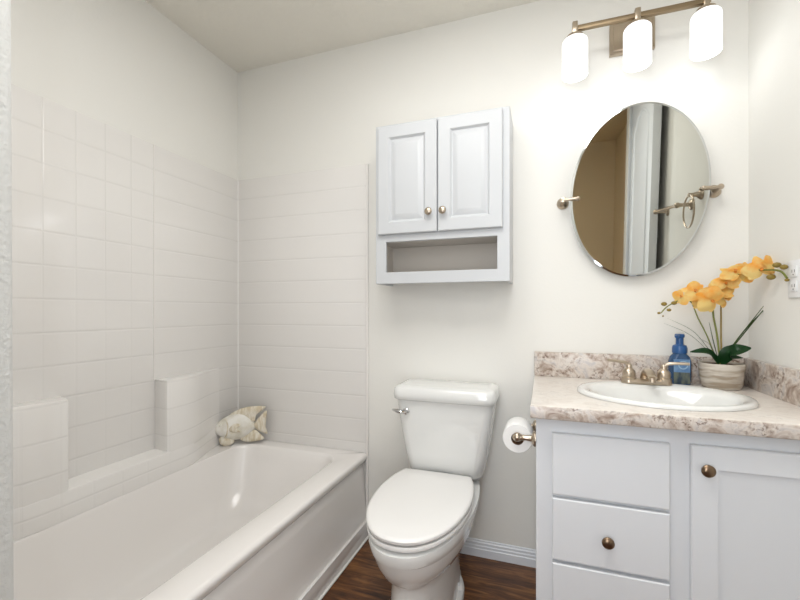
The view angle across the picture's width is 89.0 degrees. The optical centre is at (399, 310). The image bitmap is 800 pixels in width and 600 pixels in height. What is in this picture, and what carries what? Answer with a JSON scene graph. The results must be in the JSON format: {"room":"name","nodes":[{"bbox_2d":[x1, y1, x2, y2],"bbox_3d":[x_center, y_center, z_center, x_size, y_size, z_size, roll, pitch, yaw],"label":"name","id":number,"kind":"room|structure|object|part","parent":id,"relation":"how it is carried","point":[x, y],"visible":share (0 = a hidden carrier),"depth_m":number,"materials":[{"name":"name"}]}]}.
{"room":"bathroom","nodes":[
{"label":"bathroom","id":0,"kind":"room"},
{"bbox_2d":[0,0,13,599],"bbox_3d":[-1.128,-0.116,0.544,0.946,2.440,0.530,0,0,19],"label":"wall","id":1,"kind":"structure","parent":0,"point":[6,361],"depth_m":0.63,"materials":[{"name":"grey paint"}]},
{"bbox_2d":[11,0,237,179],"bbox_3d":[-1.224,-0.116,1.547,0.100,2.440,1.600,0,0,19],"label":"wall","id":2,"kind":"structure","parent":0,"point":[123,65],"depth_m":1.70,"materials":[{"name":"white paint"}]},
{"bbox_2d":[11,84,368,540],"bbox_3d":[-0.772,0.188,1.469,0.803,1.832,1.451,0,0,19],"label":"tub surround","id":3,"kind":"object","parent":2,"relation":"attached to","point":[159,295],"visible":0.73,"depth_m":1.78,"materials":[{"name":"white tile"}]},
{"bbox_2d":[13,429,219,540],"bbox_3d":[-1.089,0.654,1.601,0.094,0.099,1.150,0,0,19],"label":"soap shelf","id":4,"kind":"object","parent":3,"relation":"attached to","point":[89,488],"depth_m":1.51,"materials":[{"name":"white plastic"}]},
{"bbox_3d":[-1.146,-0.012,1.599,0.012,1.432,1.448,0,0,19],"label":"panel","id":5,"kind":"part","parent":3,"relation":"part of","materials":[{"name":"white tile"}]},
{"bbox_3d":[-0.534,-0.012,2.147,0.781,1.432,0.010,0,0,19],"label":"panel","id":6,"kind":"part","parent":3,"relation":"part of","materials":[{"name":"white tile"}]},
{"bbox_2d":[145,0,539,72],"bbox_3d":[0.248,-1.361,0.908,3.300,0.050,2.030,0,0,19],"label":"ceiling","id":7,"kind":"structure","parent":0,"point":[246,35],"depth_m":1.87,"materials":[{"name":"white paint"}]},
{"bbox_2d":[322,539,535,599],"bbox_3d":[0.021,1.129,0.262,3.300,0.050,3.400,0,0,19],"label":"floor","id":8,"kind":"structure","parent":0,"point":[483,578],"depth_m":1.66,"materials":[{"name":"brown wood"}]},
{"bbox_2d":[13,439,367,599],"bbox_3d":[-0.762,0.904,1.464,0.818,0.400,1.444,0,0,19],"label":"bathtub","id":9,"kind":"object","parent":8,"relation":"on","point":[261,519],"visible":0.84,"depth_m":1.55,"materials":[{"name":"white ceramic"}]},
{"bbox_2d":[215,406,267,445],"bbox_3d":[-0.836,0.605,2.133,0.271,0.195,0.062,0,0,-7],"label":"fish ornament","id":10,"kind":"object","parent":9,"relation":"on","point":[239,424],"visible":1,"depth_m":2.13,"materials":[{"name":"stone"}]},
{"bbox_2d":[366,379,499,599],"bbox_3d":[0.121,0.711,1.524,0.432,0.787,0.732,0,0,19],"label":"toilet","id":11,"kind":"object","parent":8,"relation":"on","point":[419,521],"visible":1,"depth_m":1.53,"materials":[{"name":"white ceramic"}]},
{"bbox_3d":[0.004,0.423,1.706,0.073,0.028,0.029,0,0,-4],"label":"flush lever","id":12,"kind":"part","parent":11,"relation":"part of","materials":[{"name":"silver metal"}]},
{"bbox_3d":[0.069,0.699,1.439,0.352,0.016,0.531,0,0,19],"label":"seat","id":13,"kind":"part","parent":11,"relation":"part of","materials":[{"name":"white plastic"}]},
{"bbox_3d":[0.068,0.674,1.438,0.352,0.020,0.533,0,0,19],"label":"seat lid","id":14,"kind":"part","parent":11,"relation":"part of","materials":[{"name":"white plastic"}]},
{"bbox_3d":[0.092,0.909,1.505,0.362,0.390,0.676,0,0,19],"label":"bowl","id":15,"kind":"part","parent":11,"relation":"part of","materials":[{"name":"white ceramic"}]},
{"bbox_3d":[0.204,0.347,1.762,0.432,0.061,0.228,0,0,19],"label":"tank lid","id":16,"kind":"part","parent":11,"relation":"part of","materials":[{"name":"white ceramic"}]},
{"bbox_3d":[0.205,0.537,1.766,0.412,0.324,0.200,0,0,19],"label":"tank","id":17,"kind":"part","parent":11,"relation":"part of","materials":[{"name":"white ceramic"}]},
{"bbox_2d":[536,418,799,599],"bbox_3d":[0.846,0.711,1.357,0.738,0.787,0.582,0,0,19],"label":"vanity cabinet","id":18,"kind":"object","parent":8,"relation":"on","point":[623,512],"visible":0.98,"depth_m":1.13,"materials":[{"name":"white wood"}]},
{"bbox_2d":[512,420,535,446],"bbox_3d":[0.412,0.399,1.343,0.070,0.048,0.184,0,0,19],"label":"toilet paper holder","id":19,"kind":"object","parent":18,"relation":"attached to","point":[516,436],"visible":0.57,"depth_m":1.27,"materials":[{"name":"silver metal"}]},
{"bbox_2d":[503,417,532,452],"bbox_3d":[0.392,0.410,1.350,0.093,0.093,0.101,0,0,19],"label":"toilet paper roll","id":20,"kind":"object","parent":19,"relation":"hanging from","point":[521,425],"visible":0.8,"depth_m":1.31,"materials":[{"name":"white paper"}]},
{"bbox_3d":[0.389,0.399,1.279,0.070,0.048,0.048,0,0,19],"label":"post","id":21,"kind":"part","parent":19,"relation":"part of","materials":[{"name":"silver metal"}]},
{"bbox_3d":[0.434,0.399,1.408,0.070,0.048,0.048,0,0,19],"label":"post","id":22,"kind":"part","parent":19,"relation":"part of","materials":[{"name":"silver metal"}]},
{"bbox_3d":[0.589,0.656,1.154,0.033,0.033,0.028,0,0,19],"label":"knob","id":23,"kind":"part","parent":18,"relation":"part of","materials":[{"name":"brown metal"}]},
{"bbox_3d":[0.601,0.845,1.174,0.304,0.183,0.018,0,0,19],"label":"drawer","id":24,"kind":"part","parent":18,"relation":"part of","materials":[{"name":"white wood"}]},
{"bbox_3d":[0.601,0.650,1.174,0.304,0.183,0.018,0,0,19],"label":"drawer","id":25,"kind":"part","parent":18,"relation":"part of","materials":[{"name":"white wood"}]},
{"bbox_3d":[0.601,0.457,1.174,0.304,0.182,0.018,0,0,19],"label":"drawer","id":26,"kind":"part","parent":18,"relation":"part of","materials":[{"name":"white wood"}]},
{"bbox_2d":[530,351,799,439],"bbox_3d":[0.838,0.246,1.356,0.754,0.142,0.592,0,0,19],"label":"countertop","id":27,"kind":"structure","parent":18,"relation":"on","point":[557,375],"depth_m":1.22,"materials":[{"name":"stone"}]},
{"bbox_2d":[607,358,689,385],"bbox_3d":[0.893,0.223,1.463,0.264,0.089,0.126,0,0,19],"label":"faucet","id":28,"kind":"object","parent":27,"relation":"on","point":[648,376],"visible":1,"depth_m":1.47,"materials":[{"name":"silver metal"}]},
{"bbox_3d":[0.828,0.217,1.524,0.101,0.077,0.050,0,0,19],"label":"handle","id":29,"kind":"part","parent":28,"relation":"part of","materials":[{"name":"silver metal"}]},
{"bbox_3d":[0.892,0.233,1.459,0.040,0.052,0.113,0,0,19],"label":"spout","id":30,"kind":"part","parent":28,"relation":"part of","materials":[{"name":"silver metal"}]},
{"bbox_3d":[0.982,0.220,1.470,0.101,0.072,0.050,0,0,19],"label":"handle","id":31,"kind":"part","parent":28,"relation":"part of","materials":[{"name":"silver metal"}]},
{"bbox_2d":[577,381,758,411],"bbox_3d":[0.851,0.343,1.333,0.500,0.156,0.422,0,0,19],"label":"sink","id":32,"kind":"object","parent":27,"relation":"in","point":[676,396],"visible":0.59,"depth_m":1.38,"materials":[{"name":"white ceramic"}]},
{"bbox_2d":[668,334,691,384],"bbox_3d":[1.052,0.183,1.530,0.072,0.192,0.059,0,0,19],"label":"soap bottle","id":33,"kind":"object","parent":27,"relation":"on","point":[680,374],"visible":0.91,"depth_m":1.51,"materials":[{"name":"blue plastic"}]},
{"bbox_2d":[657,255,789,390],"bbox_3d":[1.143,0.046,1.437,0.183,0.466,0.361,0,0,-39],"label":"potted orchid","id":34,"kind":"object","parent":27,"relation":"on","point":[721,374],"visible":0.99,"depth_m":1.43,"materials":[{"name":"yellow plant"}]},
{"bbox_3d":[1.060,0.078,1.494,0.184,0.242,0.010,0,0,16],"label":"flower stem","id":35,"kind":"part","parent":34,"relation":"part of","materials":[{"name":"yellow"}]},
{"bbox_3d":[1.143,0.061,1.468,0.035,0.275,0.011,0,0,8],"label":"flower stem","id":36,"kind":"part","parent":34,"relation":"part of","materials":[{"name":"brown"}]},
{"bbox_3d":[1.155,0.233,1.464,0.139,0.091,0.128,0,0,19],"label":"pot","id":37,"kind":"part","parent":34,"relation":"part of","materials":[{"name":"beige ceramic"}]},
{"bbox_3d":[1.206,0.083,1.436,0.128,0.220,0.022,0,0,19],"label":"grass blade","id":38,"kind":"part","parent":34,"relation":"part of","materials":[{"name":"green plant"}]},
{"bbox_3d":[1.213,0.080,1.433,0.142,0.227,0.022,0,0,19],"label":"grass blade","id":39,"kind":"part","parent":34,"relation":"part of","materials":[{"name":"green plant"}]},
{"bbox_3d":[1.159,0.029,1.360,0.131,0.340,0.200,0,0,19],"label":"flower stem","id":40,"kind":"part","parent":34,"relation":"part of","materials":[{"name":"yellow"}]},
{"bbox_3d":[0.813,0.422,1.075,0.033,0.033,0.028,0,0,19],"label":"knob","id":41,"kind":"part","parent":18,"relation":"part of","materials":[{"name":"brown metal"}]},
{"bbox_3d":[0.935,0.671,1.057,0.306,0.616,0.018,0,0,19],"label":"door","id":42,"kind":"part","parent":18,"relation":"part of","materials":[{"name":"white wood"}]},
{"bbox_2d":[238,0,748,548],"bbox_3d":[0.208,-0.116,1.945,2.537,2.440,0.100,0,0,19],"label":"wall","id":43,"kind":"structure","parent":0,"point":[324,110],"depth_m":1.78,"materials":[{"name":"white paint"}]},
{"bbox_2d":[376,106,512,285],"bbox_3d":[0.187,-0.466,1.775,0.575,0.696,0.232,0,0,19],"label":"upper cabinet","id":44,"kind":"object","parent":43,"relation":"attached to","point":[444,185],"visible":1,"depth_m":1.70,"materials":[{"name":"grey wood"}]},
{"bbox_3d":[0.030,-0.567,1.747,0.266,0.469,0.018,0,0,19],"label":"door","id":45,"kind":"part","parent":44,"relation":"part of","materials":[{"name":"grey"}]},
{"bbox_3d":[0.118,-0.413,1.691,0.031,0.031,0.028,0,0,19],"label":"knob","id":46,"kind":"part","parent":44,"relation":"part of","materials":[{"name":"silver metal"}]},
{"bbox_3d":[0.174,-0.413,1.671,0.031,0.031,0.028,0,0,19],"label":"knob","id":47,"kind":"part","parent":44,"relation":"part of","materials":[{"name":"silver metal"}]},
{"bbox_3d":[0.283,-0.567,1.658,0.262,0.469,0.018,0,0,19],"label":"door","id":48,"kind":"part","parent":44,"relation":"part of","materials":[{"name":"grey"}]},
{"bbox_2d":[460,537,535,567],"bbox_3d":[0.231,1.068,1.877,0.767,0.072,0.014,0,0,19],"label":"baseboard","id":49,"kind":"structure","parent":43,"relation":"attached to","point":[523,556],"depth_m":1.80,"materials":[{"name":"white wood"}]},
{"bbox_2d":[534,351,743,385],"bbox_3d":[0.924,0.227,1.629,0.734,0.104,0.018,0,0,19],"label":"backsplash","id":50,"kind":"structure","parent":43,"relation":"attached to","point":[552,364],"depth_m":1.66,"materials":[{"name":"stone"}]},
{"bbox_2d":[557,102,723,276],"bbox_3d":[0.925,-0.464,1.594,0.580,0.660,0.085,0,0,19],"label":"wall mirror","id":51,"kind":"object","parent":43,"relation":"attached to","point":[641,189],"visible":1,"depth_m":1.57,"materials":[{"name":"silver glass"}]},
{"bbox_2d":[562,0,722,82],"bbox_3d":[0.900,-1.037,1.558,0.524,0.242,0.171,0,0,19],"label":"vanity light","id":52,"kind":"object","parent":43,"relation":"attached to","point":[632,36],"visible":1,"depth_m":1.50,"materials":[{"name":"white glass"}]},
{"bbox_3d":[0.684,-0.988,1.592,0.094,0.143,0.094,0,0,19],"label":"lamp shade","id":53,"kind":"part","parent":52,"relation":"part of","materials":[{"name":"white glass"}]},
{"bbox_3d":[0.926,-1.095,1.627,0.160,0.125,0.023,0,0,19],"label":"plate","id":54,"kind":"part","parent":52,"relation":"part of","materials":[{"name":"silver metal"}]},
{"bbox_3d":[0.887,-0.988,1.521,0.094,0.143,0.094,0,0,19],"label":"lamp shade","id":55,"kind":"part","parent":52,"relation":"part of","materials":[{"name":"white glass"}]},
{"bbox_3d":[1.090,-0.988,1.450,0.094,0.143,0.094,0,0,19],"label":"lamp shade","id":56,"kind":"part","parent":52,"relation":"part of","materials":[{"name":"white glass"}]},
{"bbox_2d":[749,0,799,369],"bbox_3d":[1.012,-0.116,0.558,0.100,2.440,1.985,0,0,19],"label":"wall","id":57,"kind":"structure","parent":0,"point":[774,25],"depth_m":1.35,"materials":[{"name":"white paint"}]},
{"bbox_2d":[788,259,799,297],"bbox_3d":[1.188,-0.096,1.226,0.008,0.114,0.072,0,0,19],"label":"wall outlet","id":58,"kind":"object","parent":57,"relation":"attached to","point":[794,265],"visible":1,"depth_m":1.22,"materials":[{"name":"white plastic"}]},
{"bbox_2d":[790,280,796,291],"bbox_3d":[1.186,-0.074,1.226,0.004,0.034,0.034,0,0,19],"label":"socket","id":59,"kind":"object","parent":58,"relation":"attached to","point":[793,283],"depth_m":1.22,"materials":[{"name":"grey plastic"}]},
{"bbox_2d":[790,265,796,276],"bbox_3d":[1.186,-0.118,1.226,0.004,0.034,0.034,0,0,19],"label":"socket","id":60,"kind":"object","parent":58,"relation":"attached to","point":[793,268],"depth_m":1.22,"materials":[{"name":"grey plastic"}]}
]}

